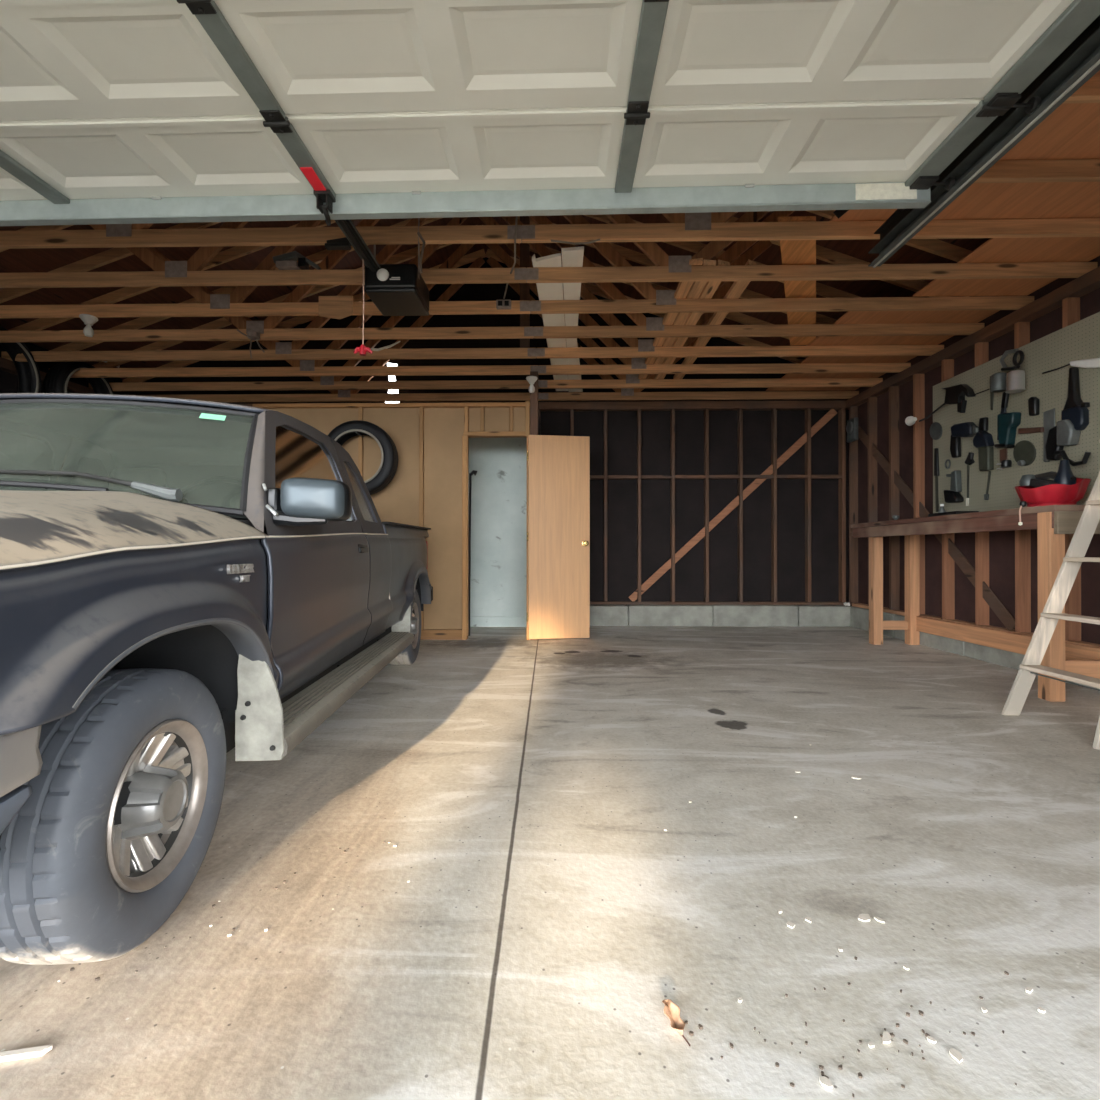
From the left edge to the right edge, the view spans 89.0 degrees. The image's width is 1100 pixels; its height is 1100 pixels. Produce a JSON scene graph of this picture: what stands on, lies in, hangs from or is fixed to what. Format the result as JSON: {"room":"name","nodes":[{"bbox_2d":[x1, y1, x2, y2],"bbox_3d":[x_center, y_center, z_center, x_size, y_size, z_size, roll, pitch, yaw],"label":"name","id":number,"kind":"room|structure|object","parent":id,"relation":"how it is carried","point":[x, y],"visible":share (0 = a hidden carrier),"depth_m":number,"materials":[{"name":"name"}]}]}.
{"room":"residential garage","nodes":[
{"label":"residential garage","id":0,"kind":"room"},
{"bbox_2d":[0,342,134,490],"bbox_3d":[-5.194,-0.599,3.440,0.120,2.982,7.070,0,0,1],"label":"wall","id":1,"kind":"structure","parent":0,"point":[9,382],"depth_m":5.69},
{"bbox_2d":[0,326,40,392],"bbox_3d":[-4.981,-1.589,4.980,0.224,0.840,0.840,0,0,1],"label":"tyre","id":2,"kind":"object","parent":1,"relation":"hanging from","point":[29,378],"visible":0.51,"depth_m":5.31,"materials":[{"name":"rubber"}]},
{"bbox_2d":[43,362,113,394],"bbox_3d":[-4.963,-1.607,5.930,0.224,0.740,0.740,0,0,1],"label":"tyre","id":3,"kind":"object","parent":1,"relation":"hanging from","point":[56,380],"visible":0.33,"depth_m":5.65,"materials":[{"name":"rubber"}]},
{"bbox_2d":[2,214,943,361],"bbox_3d":[-0.798,-2.700,5.237,9.728,1.815,0.049,0,0,1],"label":"roof truss","id":4,"kind":"object","parent":1,"relation":"on","point":[292,350],"depth_m":5.22,"materials":[{"name":"brown wood"}]},
{"bbox_2d":[520,216,529,347],"bbox_3d":[-0.237,-2.567,5.265,0.090,1.350,0.040,0,0,1],"label":"post","id":5,"kind":"object","parent":4,"relation":"attached to","point":[524,247],"visible":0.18,"depth_m":5.25,"materials":[{"name":"wood"}]},
{"bbox_2d":[89,243,882,390],"bbox_3d":[-0.778,-2.696,6.217,9.728,1.815,0.044,0,0,1],"label":"roof truss","id":6,"kind":"object","parent":1,"relation":"on","point":[625,380],"visible":0.43,"depth_m":6.21,"materials":[{"name":"brown wood"}]},
{"bbox_2d":[123,249,858,401],"bbox_3d":[-0.769,-2.695,6.706,9.728,1.815,0.044,0,0,1],"label":"roof truss","id":7,"kind":"object","parent":1,"relation":"on","point":[476,257],"visible":0.59,"depth_m":6.69,"materials":[{"name":"brown wood"}]},
{"bbox_2d":[0,216,983,341],"bbox_3d":[-0.807,-2.701,4.750,9.728,1.815,0.044,0,0,1],"label":"roof truss","id":8,"kind":"object","parent":1,"relation":"on","point":[647,327],"visible":0.45,"depth_m":4.72,"materials":[{"name":"brown wood"}]},
{"bbox_2d":[237,329,264,357],"bbox_3d":[-2.530,-1.745,4.737,0.238,0.246,0.095,0,0,1],"label":"junction box","id":9,"kind":"object","parent":8,"relation":"attached to","point":[252,335],"visible":1,"depth_m":4.72,"materials":[{"name":"grey metal"}]},
{"bbox_2d":[532,253,568,390],"bbox_3d":[0.050,-1.896,5.118,0.191,0.022,3.025,0,0,3],"label":"board","id":10,"kind":"object","parent":8,"relation":"on","point":[546,291],"visible":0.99,"depth_m":4.19,"materials":[{"name":"white wood"}]},
{"bbox_2d":[638,258,702,378],"bbox_3d":[0.989,-1.903,4.939,0.085,0.036,2.499,0,0,1],"label":"board","id":11,"kind":"object","parent":8,"relation":"on","point":[683,288],"visible":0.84,"depth_m":4.47,"materials":[{"name":"brown wood"}]},
{"bbox_2d":[654,259,715,363],"bbox_3d":[1.083,-1.904,4.847,0.085,0.036,2.280,0,0,1],"label":"board","id":12,"kind":"object","parent":8,"relation":"on","point":[696,288],"visible":0.42,"depth_m":4.20,"materials":[{"name":"brown wood"}]},
{"bbox_2d":[673,259,758,378],"bbox_3d":[1.385,-1.903,4.941,0.095,0.036,2.478,0,0,1],"label":"board","id":13,"kind":"object","parent":8,"relation":"on","point":[737,288],"visible":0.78,"depth_m":4.52,"materials":[{"name":"brown wood"}]},
{"bbox_2d":[807,296,999,345],"bbox_3d":[2.964,-1.892,4.790,1.180,0.012,1.180,0,0,1],"label":"plywood sheet","id":14,"kind":"object","parent":8,"relation":"on","point":[952,316],"visible":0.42,"depth_m":4.62,"materials":[{"name":"brown wood"}]},
{"bbox_2d":[0,210,1033,317],"bbox_3d":[-0.817,-2.703,4.261,9.728,1.815,0.044,0,0,1],"label":"roof truss","id":15,"kind":"object","parent":1,"relation":"on","point":[655,301],"visible":0.5,"depth_m":4.22,"materials":[{"name":"brown wood"}]},
{"bbox_2d":[79,314,97,336],"bbox_3d":[-3.552,-1.718,4.312,0.116,0.156,0.116,0,0,1],"label":"holder","id":16,"kind":"object","parent":15,"relation":"attached to","point":[89,320],"visible":1,"depth_m":4.29,"materials":[{"name":"white ceramic"}]},
{"bbox_2d":[319,296,352,318],"bbox_3d":[-1.624,-1.838,4.248,0.260,0.175,0.018,0,0,1],"label":"board","id":17,"kind":"object","parent":15,"relation":"attached to","point":[335,307],"visible":1,"depth_m":4.24,"materials":[{"name":"brown wood"}]},
{"bbox_2d":[496,300,510,309],"bbox_3d":[-0.348,-1.845,4.207,0.110,0.060,0.046,0,0,1],"label":"outlet box","id":18,"kind":"object","parent":15,"relation":"attached to","point":[500,304],"visible":1,"depth_m":4.19,"materials":[{"name":"black plastic"}]},
{"bbox_2d":[498,301,508,305],"bbox_3d":[-0.348,-1.845,4.187,0.080,0.036,0.005,0,0,1],"label":"socket","id":19,"kind":"object","parent":18,"relation":"attached to","point":[500,303],"depth_m":4.18,"materials":[{"name":"black plastic"}]},
{"bbox_2d":[778,216,815,345],"bbox_3d":[1.880,-1.912,4.210,0.218,0.020,2.250,0,0,25],"label":"plank","id":20,"kind":"object","parent":15,"relation":"on","point":[793,252],"visible":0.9,"depth_m":3.95,"materials":[{"name":"brown wood"}]},
{"bbox_2d":[0,211,1097,287],"bbox_3d":[-0.827,-2.705,3.756,9.728,1.815,0.078,0,0,1],"label":"roof truss","id":21,"kind":"object","parent":1,"relation":"on","point":[667,268],"depth_m":3.73,"materials":[{"name":"brown wood"}]},
{"bbox_2d":[503,216,517,298],"bbox_3d":[-0.260,-1.958,3.718,0.037,0.391,0.988,0,0,-8],"label":"power cable","id":22,"kind":"object","parent":21,"relation":"attached to","point":[516,220],"visible":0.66,"depth_m":3.33,"materials":[{"name":"grey plastic"}]},
{"bbox_2d":[561,246,583,391],"bbox_3d":[0.219,-1.896,5.097,0.167,0.022,3.142,0,0,3],"label":"board","id":23,"kind":"object","parent":21,"relation":"on","point":[571,256],"visible":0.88,"depth_m":4.09,"materials":[{"name":"white wood"}]},
{"bbox_2d":[654,259,729,378],"bbox_3d":[1.183,-1.903,4.995,0.090,0.036,2.579,0,0,1],"label":"board","id":24,"kind":"object","parent":21,"relation":"on","point":[709,289],"visible":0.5,"depth_m":4.51,"materials":[{"name":"brown wood"}]},
{"bbox_2d":[913,237,1099,296],"bbox_3d":[3.114,-1.896,3.736,0.840,0.012,0.860,0,0,1],"label":"plywood sheet","id":25,"kind":"object","parent":21,"relation":"on","point":[1043,249],"visible":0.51,"depth_m":3.64,"materials":[{"name":"brown wood"}]},
{"bbox_2d":[0,212,1099,248],"bbox_3d":[-0.836,-2.707,3.284,9.728,1.815,0.044,0,0,1],"label":"ceiling beam","id":26,"kind":"structure","parent":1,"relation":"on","point":[707,226],"depth_m":3.25,"materials":[{"name":"brown wood"}]},
{"bbox_2d":[322,207,428,315],"bbox_3d":[-1.004,-1.703,1.949,0.426,0.540,3.245,0,0,1],"label":"garage door opener","id":27,"kind":"object","parent":26,"relation":"hanging from","point":[395,289],"visible":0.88,"depth_m":3.23,"materials":[{"name":"black plastic"}]},
{"bbox_2d":[353,258,372,355],"bbox_3d":[-1.044,-1.364,3.126,0.111,0.550,0.040,0,0,1],"label":"cord","id":28,"kind":"object","parent":27,"relation":"hanging from","point":[362,349],"visible":0.95,"depth_m":3.12,"materials":[{"name":"red fabric"}]},
{"bbox_2d":[365,287,428,315],"bbox_3d":[-0.919,-1.502,3.397,0.296,0.028,0.345,0,0,1],"label":"light","id":29,"kind":"object","parent":27,"relation":"attached to","point":[390,301],"depth_m":3.35,"materials":[{"name":"black plastic"}]},
{"bbox_2d":[417,232,425,272],"bbox_3d":[-0.733,-1.707,3.214,0.046,0.287,0.119,0,0,-21],"label":"hanging wire","id":30,"kind":"object","parent":26,"relation":"hanging from","point":[418,233],"visible":1,"depth_m":3.21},
{"bbox_2d":[551,239,599,244],"bbox_3d":[0.147,-1.782,3.237,0.286,0.036,0.016,0,0,1],"label":"loose cable","id":31,"kind":"object","parent":26,"relation":"hanging from","point":[593,241],"visible":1,"depth_m":3.23,"materials":[{"name":"black plastic"}]},
{"bbox_2d":[974,159,1099,182],"bbox_3d":[-0.846,-2.708,2.795,9.728,1.815,0.044,0,0,1],"label":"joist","id":32,"kind":"object","parent":1,"relation":"on","point":[1063,170],"visible":0.02,"depth_m":2.71,"materials":[{"name":"brown wood"}]},
{"bbox_2d":[833,15,1099,267],"bbox_3d":[1.544,-1.716,1.466,0.376,0.448,2.980,0,0,1],"label":"door track","id":33,"kind":"object","parent":32,"relation":"hanging from","point":[1080,61],"visible":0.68,"depth_m":2.10,"materials":[{"name":"metal"}]},
{"bbox_2d":[0,0,1099,225],"bbox_3d":[-0.959,-1.515,1.323,5.231,0.172,2.263,0,0,1],"label":"garage door","id":34,"kind":"structure","parent":33,"relation":"attached to","point":[112,111],"depth_m":1.92,"materials":[{"name":"white paint"}]},
{"bbox_2d":[1062,74,1099,103],"bbox_3d":[-0.855,-2.710,2.306,9.728,1.815,0.044,0,0,1],"label":"roof truss","id":35,"kind":"object","parent":1,"relation":"on","point":[1089,92],"visible":0.02,"depth_m":2.23,"materials":[{"name":"brown wood"}]},
{"bbox_2d":[830,70,1099,220],"bbox_3d":[2.554,-1.900,2.497,1.910,0.012,1.580,0,0,1],"label":"plywood sheet","id":36,"kind":"object","parent":35,"relation":"on","point":[1072,130],"visible":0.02,"depth_m":2.95,"materials":[{"name":"brown wood"}]},
{"bbox_2d":[252,371,537,639],"bbox_3d":[-1.564,-0.445,5.673,2.890,2.691,0.100,0,0,1],"label":"wall","id":37,"kind":"structure","parent":0,"point":[425,490],"depth_m":5.66,"materials":[{"name":"brown wood"}]},
{"bbox_2d":[327,420,397,494],"bbox_3d":[-1.875,-0.899,5.519,0.736,0.736,0.224,0,0,1],"label":"tyre","id":38,"kind":"object","parent":37,"relation":"hanging from","point":[386,472],"visible":0.58,"depth_m":5.42,"materials":[{"name":"rubber"}]},
{"bbox_2d":[49,216,910,377],"bbox_3d":[-0.788,-2.698,5.728,9.728,1.815,0.044,0,0,1],"label":"roof truss","id":39,"kind":"object","parent":37,"relation":"on","point":[631,365],"visible":0.38,"depth_m":5.71,"materials":[{"name":"brown wood"}]},
{"bbox_2d":[766,356,915,390],"bbox_3d":[3.058,-1.888,6.003,1.040,0.012,1.210,0,0,1],"label":"plywood sheet","id":40,"kind":"object","parent":39,"relation":"on","point":[821,359],"visible":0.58,"depth_m":5.97,"materials":[{"name":"brown wood"}]},
{"bbox_2d":[462,436,529,639],"bbox_3d":[-0.542,-0.122,5.656,0.675,2.045,0.112,0,0,1],"label":"door frame","id":41,"kind":"structure","parent":37,"relation":"attached to","point":[464,438],"depth_m":5.61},
{"bbox_2d":[526,376,537,392],"bbox_3d":[-0.181,-1.632,5.553,0.116,0.156,0.116,0,0,1],"label":"holder","id":42,"kind":"object","parent":37,"relation":"attached to","point":[531,379],"visible":1,"depth_m":5.53,"materials":[{"name":"white ceramic"}]},
{"bbox_2d":[527,435,589,638],"bbox_3d":[0.083,-0.130,5.617,0.637,2.030,0.168,0,0,-8],"label":"door","id":43,"kind":"structure","parent":37,"relation":"in","point":[558,534],"depth_m":5.60,"materials":[{"name":"brown wood"}]},
{"bbox_2d":[135,257,851,606],"bbox_3d":[-0.771,-1.358,6.836,8.830,4.525,0.130,0,0,1],"label":"wall","id":44,"kind":"structure","parent":0,"point":[693,502],"depth_m":6.81,"materials":[{"name":"black wood"}]},
{"bbox_2d":[590,605,849,626],"bbox_3d":[-0.761,0.781,6.774,8.607,0.246,0.200,0,0,1],"label":"concrete block curb","id":45,"kind":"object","parent":44,"relation":"attached to","point":[600,615],"depth_m":6.62,"materials":[{"name":"concrete"}]},
{"bbox_2d":[0,211,989,378],"bbox_3d":[-0.836,-2.750,3.277,10.200,1.836,7.900,0,0,1],"label":"roof sheathing","id":46,"kind":"structure","parent":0,"point":[26,260],"depth_m":5.45,"materials":[{"name":"brown wood"}]},
{"bbox_2d":[469,437,526,615],"bbox_3d":[-0.955,-0.221,6.641,1.630,2.250,0.040,0,0,1],"label":"wall","id":47,"kind":"structure","parent":0,"point":[498,580],"depth_m":6.61,"materials":[{"name":"white paint"}]},
{"bbox_2d":[470,616,526,626],"bbox_3d":[-0.956,0.844,6.604,1.630,0.120,0.025,0,0,1],"label":"baseboard","id":48,"kind":"structure","parent":47,"relation":"attached to","point":[475,621],"depth_m":6.59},
{"bbox_2d":[538,412,540,434],"bbox_3d":[-1.559,-0.288,6.193,2.880,2.380,1.000,0,0,1],"label":"wall","id":49,"kind":"structure","parent":0,"point":[539,424],"depth_m":6.26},
{"bbox_2d":[0,625,1099,1099],"bbox_3d":[-0.780,0.952,3.337,9.110,0.120,7.250,0,0,1],"label":"floor","id":50,"kind":"structure","parent":0,"point":[526,792],"depth_m":1.41,"materials":[{"name":"concrete"}]},
{"bbox_2d":[0,1045,51,1061],"bbox_3d":[-0.923,0.877,0.974,0.093,0.010,0.014,0,0,-11],"label":"wood splinter","id":51,"kind":"object","parent":50,"relation":"on","point":[39,1051],"visible":1,"depth_m":0.97,"materials":[{"name":"white wood"}]},
{"bbox_2d":[0,393,432,964],"bbox_3d":[-1.689,0.138,2.755,1.917,1.504,4.976,0,0,-4],"label":"pickup truck","id":52,"kind":"object","parent":50,"relation":"on","point":[196,582],"visible":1,"depth_m":1.42,"materials":[{"name":"grey paint"}]},
{"bbox_2d":[0,490,268,571],"bbox_3d":[-1.636,-0.043,1.054,1.616,0.258,1.260,0,0,-4],"label":"hood","id":53,"kind":"object","parent":52,"relation":"attached to","point":[78,530],"depth_m":1.22,"materials":[{"name":"paint"}]},
{"bbox_2d":[262,478,351,526],"bbox_3d":[-0.812,-0.159,1.872,0.284,0.164,0.164,0,0,1],"label":"mirror","id":54,"kind":"object","parent":52,"relation":"attached to","point":[299,502],"depth_m":1.81,"materials":[{"name":"silver metal"}]},
{"bbox_2d":[426,541,427,568],"bbox_3d":[-1.162,0.048,5.149,0.065,0.260,0.050,0,0,-4],"label":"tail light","id":55,"kind":"object","parent":52,"relation":"attached to","point":[426,541],"depth_m":5.17,"materials":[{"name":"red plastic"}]},
{"bbox_2d":[468,470,476,635],"bbox_3d":[-0.819,0.025,5.935,0.087,1.755,0.140,0,0,1],"label":"pole","id":56,"kind":"object","parent":50,"relation":"on","point":[474,472],"visible":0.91,"depth_m":5.92,"materials":[{"name":"black metal"}]},
{"bbox_2d":[662,999,690,1046],"bbox_3d":[0.233,0.871,1.036,0.034,0.023,0.090,0,0,-16],"label":"dry leaf","id":57,"kind":"object","parent":50,"relation":"on","point":[671,1010],"visible":1,"depth_m":1.05,"materials":[{"name":"beige plant"}]},
{"bbox_2d":[787,921,794,928],"bbox_3d":[0.566,0.882,1.317,0.017,0.004,0.017,0,0,44],"label":"chip","id":58,"kind":"object","parent":50,"relation":"on","point":[789,924],"visible":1,"depth_m":1.31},
{"bbox_2d":[805,917,811,922],"bbox_3d":[0.618,0.882,1.336,0.014,0.004,0.016,0,0,40],"label":"chip","id":59,"kind":"object","parent":50,"relation":"on","point":[808,919],"visible":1,"depth_m":1.33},
{"bbox_2d":[819,1076,832,1088],"bbox_3d":[0.456,0.880,0.925,0.018,0.004,0.017,0,0,10],"label":"chip","id":60,"kind":"object","parent":50,"relation":"on","point":[824,1081],"visible":1,"depth_m":0.92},
{"bbox_2d":[858,914,869,921],"bbox_3d":[0.754,0.882,1.343,0.036,0.004,0.023,0,0,-16],"label":"chip","id":61,"kind":"object","parent":50,"relation":"on","point":[862,917],"visible":1,"depth_m":1.34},
{"bbox_2d":[868,1041,873,1047],"bbox_3d":[0.572,0.881,0.997,0.011,0.004,0.009,0,0,-3],"label":"chip","id":62,"kind":"object","parent":50,"relation":"on","point":[870,1044],"visible":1,"depth_m":0.99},
{"bbox_2d":[874,917,884,922],"bbox_3d":[0.785,0.882,1.335,0.012,0.004,0.020,0,0,-13],"label":"chip","id":63,"kind":"object","parent":50,"relation":"on","point":[878,919],"visible":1,"depth_m":1.33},
{"bbox_2d":[883,1032,890,1043],"bbox_3d":[0.608,0.881,1.010,0.013,0.004,0.028,0,0,29],"label":"chip","id":64,"kind":"object","parent":50,"relation":"on","point":[886,1036],"visible":1,"depth_m":1.01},
{"bbox_2d":[927,1036,935,1043],"bbox_3d":[0.685,0.881,1.006,0.010,0.004,0.014,0,0,-44],"label":"chip","id":65,"kind":"object","parent":50,"relation":"on","point":[930,1039],"visible":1,"depth_m":1.00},
{"bbox_2d":[949,1048,962,1062],"bbox_3d":[0.709,0.880,0.976,0.017,0.004,0.023,0,0,-18],"label":"chip","id":66,"kind":"object","parent":50,"relation":"on","point":[954,1053],"visible":1,"depth_m":0.97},
{"bbox_2d":[851,505,1099,701],"bbox_3d":[3.224,0.318,4.404,0.525,1.156,2.305,0,0,1],"label":"workbench","id":67,"kind":"object","parent":50,"relation":"on","point":[1051,522],"visible":0.93,"depth_m":4.08,"materials":[{"name":"brown wood"}]},
{"bbox_2d":[938,504,945,512],"bbox_3d":[3.406,-0.330,4.865,0.060,0.140,0.060,0,0,1],"label":"bottle","id":68,"kind":"object","parent":67,"relation":"on","point":[941,509],"visible":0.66,"depth_m":4.85,"materials":[{"name":"grey plastic"}]},
{"bbox_2d":[928,511,978,516],"bbox_3d":[3.332,-0.285,4.637,0.186,0.050,0.346,0,0,1],"label":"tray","id":69,"kind":"object","parent":67,"relation":"on","point":[951,512],"visible":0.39,"depth_m":4.54,"materials":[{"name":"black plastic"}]},
{"bbox_2d":[1018,501,1026,525],"bbox_3d":[2.952,-0.230,3.503,0.050,0.156,0.036,0,0,1],"label":"cord","id":70,"kind":"object","parent":67,"relation":"hanging from","point":[1022,503],"visible":1,"depth_m":3.49,"materials":[{"name":"white plastic"}]},
{"bbox_2d":[1014,478,1090,506],"bbox_3d":[3.147,-0.363,3.514,0.378,0.197,0.325,0,0,1],"label":"bowl","id":71,"kind":"object","parent":67,"relation":"on","point":[1053,494],"visible":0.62,"depth_m":3.41,"materials":[{"name":"plastic"}]},
{"bbox_2d":[1019,459,1075,487],"bbox_3d":[3.140,-0.465,3.537,0.163,0.188,0.282,0,0,-8],"label":"heap","id":72,"kind":"object","parent":71,"relation":"in","point":[1064,475],"visible":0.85,"depth_m":3.48,"materials":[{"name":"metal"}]},
{"bbox_2d":[1026,987,1032,992],"bbox_3d":[0.959,0.881,1.122,0.018,0.004,0.009,0,0,-32],"label":"chip","id":73,"kind":"object","parent":50,"relation":"on","point":[1028,989],"visible":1,"depth_m":1.12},
{"bbox_2d":[1038,1007,1044,1012],"bbox_3d":[0.941,0.881,1.071,0.011,0.004,0.009,0,0,-28],"label":"chip","id":74,"kind":"object","parent":50,"relation":"on","point":[1040,1009],"visible":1,"depth_m":1.07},
{"bbox_2d":[1001,439,1099,748],"bbox_3d":[2.749,0.153,2.764,0.616,1.474,0.544,0,0,1],"label":"step ladder","id":75,"kind":"object","parent":50,"relation":"on","point":[1030,666],"visible":1,"depth_m":2.94,"materials":[{"name":"white wood"}]},
{"bbox_2d":[846,256,1099,647],"bbox_3d":[3.535,-0.598,3.268,0.120,2.979,7.070,0,0,1],"label":"wall","id":76,"kind":"structure","parent":0,"point":[989,579],"depth_m":4.99,"materials":[{"name":"brown wood"}]},
{"bbox_2d":[846,417,857,442],"bbox_3d":[3.508,-1.394,6.511,0.070,0.260,0.180,0,0,1],"label":"timer","id":77,"kind":"object","parent":76,"relation":"attached to","point":[852,424],"visible":1,"depth_m":6.46,"materials":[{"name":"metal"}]},
{"bbox_2d":[850,606,1098,688],"bbox_3d":[3.543,0.770,3.160,0.160,0.243,6.857,0,0,1],"label":"baseboard","id":78,"kind":"structure","parent":76,"relation":"attached to","point":[859,617],"depth_m":4.89,"materials":[{"name":"concrete"}]},
{"bbox_2d":[933,312,1099,512],"bbox_3d":[3.469,-0.891,3.910,0.053,1.230,2.440,0,0,1],"label":"pegboard","id":79,"kind":"object","parent":76,"relation":"attached to","point":[1080,340],"depth_m":4.10,"materials":[{"name":"beige wood"}]},
{"bbox_2d":[930,422,941,439],"bbox_3d":[3.499,-1.078,5.077,0.012,0.166,0.162,0,0,1],"label":"disc","id":80,"kind":"object","parent":79,"relation":"hanging from","point":[935,428],"visible":1,"depth_m":5.06,"materials":[{"name":"metal"}]},
{"bbox_2d":[934,448,938,511],"bbox_3d":[3.495,-0.633,5.061,0.020,0.582,0.053,0,0,1],"label":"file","id":81,"kind":"object","parent":79,"relation":"hanging from","point":[936,451],"visible":0.9,"depth_m":5.05,"materials":[{"name":"black metal"}]},
{"bbox_2d":[905,384,975,425],"bbox_3d":[3.434,-1.291,4.918,0.132,0.275,0.662,0,0,-12],"label":"lamp","id":82,"kind":"object","parent":79,"relation":"attached to","point":[956,394],"visible":1,"depth_m":4.75,"materials":[{"name":"black plastic"}]},
{"bbox_2d":[945,459,950,468],"bbox_3d":[3.488,-0.754,4.912,0.014,0.084,0.068,0,0,1],"label":"ring","id":83,"kind":"object","parent":79,"relation":"hanging from","point":[946,467],"visible":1,"depth_m":4.91,"materials":[{"name":"grey metal"}]},
{"bbox_2d":[943,470,963,502],"bbox_3d":[3.444,-0.539,4.783,0.070,0.272,0.165,0,0,1],"label":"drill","id":84,"kind":"object","parent":79,"relation":"hanging from","point":[952,495],"visible":1,"depth_m":4.74,"materials":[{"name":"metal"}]},
{"bbox_2d":[950,422,978,457],"bbox_3d":[3.462,-0.929,4.672,0.070,0.284,0.320,0,0,1],"label":"drill","id":85,"kind":"object","parent":79,"relation":"hanging from","point":[967,429],"visible":0.91,"depth_m":4.72,"materials":[{"name":"blue plastic"}]},
{"bbox_2d":[965,452,974,505],"bbox_3d":[3.484,-0.588,4.649,0.025,0.444,0.096,0,0,1],"label":"screwdriver","id":86,"kind":"object","parent":79,"relation":"hanging from","point":[969,460],"visible":1,"depth_m":4.66,"materials":[{"name":"black plastic"}]},
{"bbox_2d":[973,417,993,470],"bbox_3d":[3.461,-0.842,4.470,0.065,0.430,0.165,0,0,1],"label":"gun","id":87,"kind":"object","parent":79,"relation":"hanging from","point":[983,440],"visible":0.99,"depth_m":4.43,"materials":[{"name":"blue plastic"}]},
{"bbox_2d":[984,471,990,499],"bbox_3d":[3.479,-0.511,4.451,0.015,0.228,0.067,0,0,1],"label":"rod","id":88,"kind":"object","parent":79,"relation":"hanging from","point":[986,496],"visible":1,"depth_m":4.45,"materials":[{"name":"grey metal"}]},
{"bbox_2d":[990,376,993,409],"bbox_3d":[3.487,-1.239,4.417,0.010,0.273,0.036,0,0,1],"label":"bar","id":89,"kind":"object","parent":79,"relation":"attached to","point":[991,393],"visible":0.67,"depth_m":4.42,"materials":[{"name":"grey metal"}]},
{"bbox_2d":[997,392,1008,439],"bbox_3d":[3.477,-1.029,4.298,0.025,0.358,0.109,0,0,1],"label":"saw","id":90,"kind":"object","parent":79,"relation":"hanging from","point":[1005,396],"visible":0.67,"depth_m":4.28,"materials":[{"name":"black plastic"}]},
{"bbox_2d":[1000,448,1007,461],"bbox_3d":[3.485,-0.728,4.303,0.010,0.099,0.068,0,0,1],"label":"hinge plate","id":91,"kind":"object","parent":79,"relation":"attached to","point":[1003,453],"visible":0.76,"depth_m":4.30,"materials":[{"name":"brown metal"}]},
{"bbox_2d":[997,460,1011,469],"bbox_3d":[3.430,-0.643,4.226,0.084,0.065,0.074,0,0,1],"label":"padlock","id":92,"kind":"object","parent":79,"relation":"hanging from","point":[1004,463],"visible":1,"depth_m":4.20,"materials":[{"name":"black metal"}]},
{"bbox_2d":[994,412,1020,447],"bbox_3d":[3.451,-0.903,4.224,0.075,0.274,0.182,0,0,1],"label":"cordless drill","id":93,"kind":"object","parent":79,"relation":"hanging from","point":[1007,423],"visible":1,"depth_m":4.19,"materials":[{"name":"teal plastic"}]},
{"bbox_2d":[990,348,1025,393],"bbox_3d":[3.407,-1.327,4.158,0.129,0.351,0.290,0,0,10],"label":"floodlight","id":94,"kind":"object","parent":79,"relation":"attached to","point":[1013,381],"visible":1,"depth_m":4.09,"materials":[{"name":"silver metal"}]},
{"bbox_2d":[990,372,1006,392],"bbox_3d":[3.409,-1.274,4.253,0.100,0.135,0.100,0,0,1],"label":"canister","id":95,"kind":"object","parent":94,"relation":"on","point":[997,380],"depth_m":4.22,"materials":[{"name":"metal"}]},
{"bbox_2d":[1005,370,1025,393],"bbox_3d":[3.385,-1.227,4.073,0.116,0.150,0.116,0,0,1],"label":"canister","id":96,"kind":"object","parent":94,"relation":"on","point":[1015,379],"depth_m":4.03,"materials":[{"name":"silver metal"}]},
{"bbox_2d":[1013,440,1035,465],"bbox_3d":[3.463,-0.711,4.106,0.046,0.192,0.194,0,0,1],"label":"disc","id":97,"kind":"object","parent":79,"relation":"hanging from","point":[1024,452],"visible":1,"depth_m":4.09,"materials":[{"name":"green metal"}]},
{"bbox_2d":[1028,397,1039,415],"bbox_3d":[3.464,-1.029,4.010,0.040,0.140,0.066,0,0,1],"label":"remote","id":98,"kind":"object","parent":79,"relation":"hanging from","point":[1033,402],"visible":1,"depth_m":3.99,"materials":[{"name":"black plastic"}]},
{"bbox_2d":[1018,408,1054,461],"bbox_3d":[3.469,-0.795,3.998,0.030,0.363,0.284,0,0,1],"label":"square","id":99,"kind":"object","parent":79,"relation":"hanging from","point":[1048,416],"visible":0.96,"depth_m":3.92,"materials":[{"name":"grey metal"}]},
{"bbox_2d":[1042,364,1069,373],"bbox_3d":[3.458,-1.238,3.826,0.014,0.021,0.223,0,0,4],"label":"lead","id":100,"kind":"object","parent":79,"relation":"attached to","point":[1067,364],"visible":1,"depth_m":3.83,"materials":[{"name":"black rubber"}]},
{"bbox_2d":[1045,367,1089,459],"bbox_3d":[3.439,-0.910,3.728,0.080,0.594,0.320,0,0,1],"label":"grinder","id":101,"kind":"object","parent":79,"relation":"hanging from","point":[1075,412],"visible":0.99,"depth_m":3.68,"materials":[{"name":"black plastic"}]},
{"bbox_2d":[1054,450,1090,465],"bbox_3d":[3.422,-0.609,3.670,0.037,0.125,0.255,0,0,1],"label":"hook","id":102,"kind":"object","parent":79,"relation":"hanging from","point":[1062,452],"visible":0.92,"depth_m":3.64,"materials":[{"name":"black plastic"}]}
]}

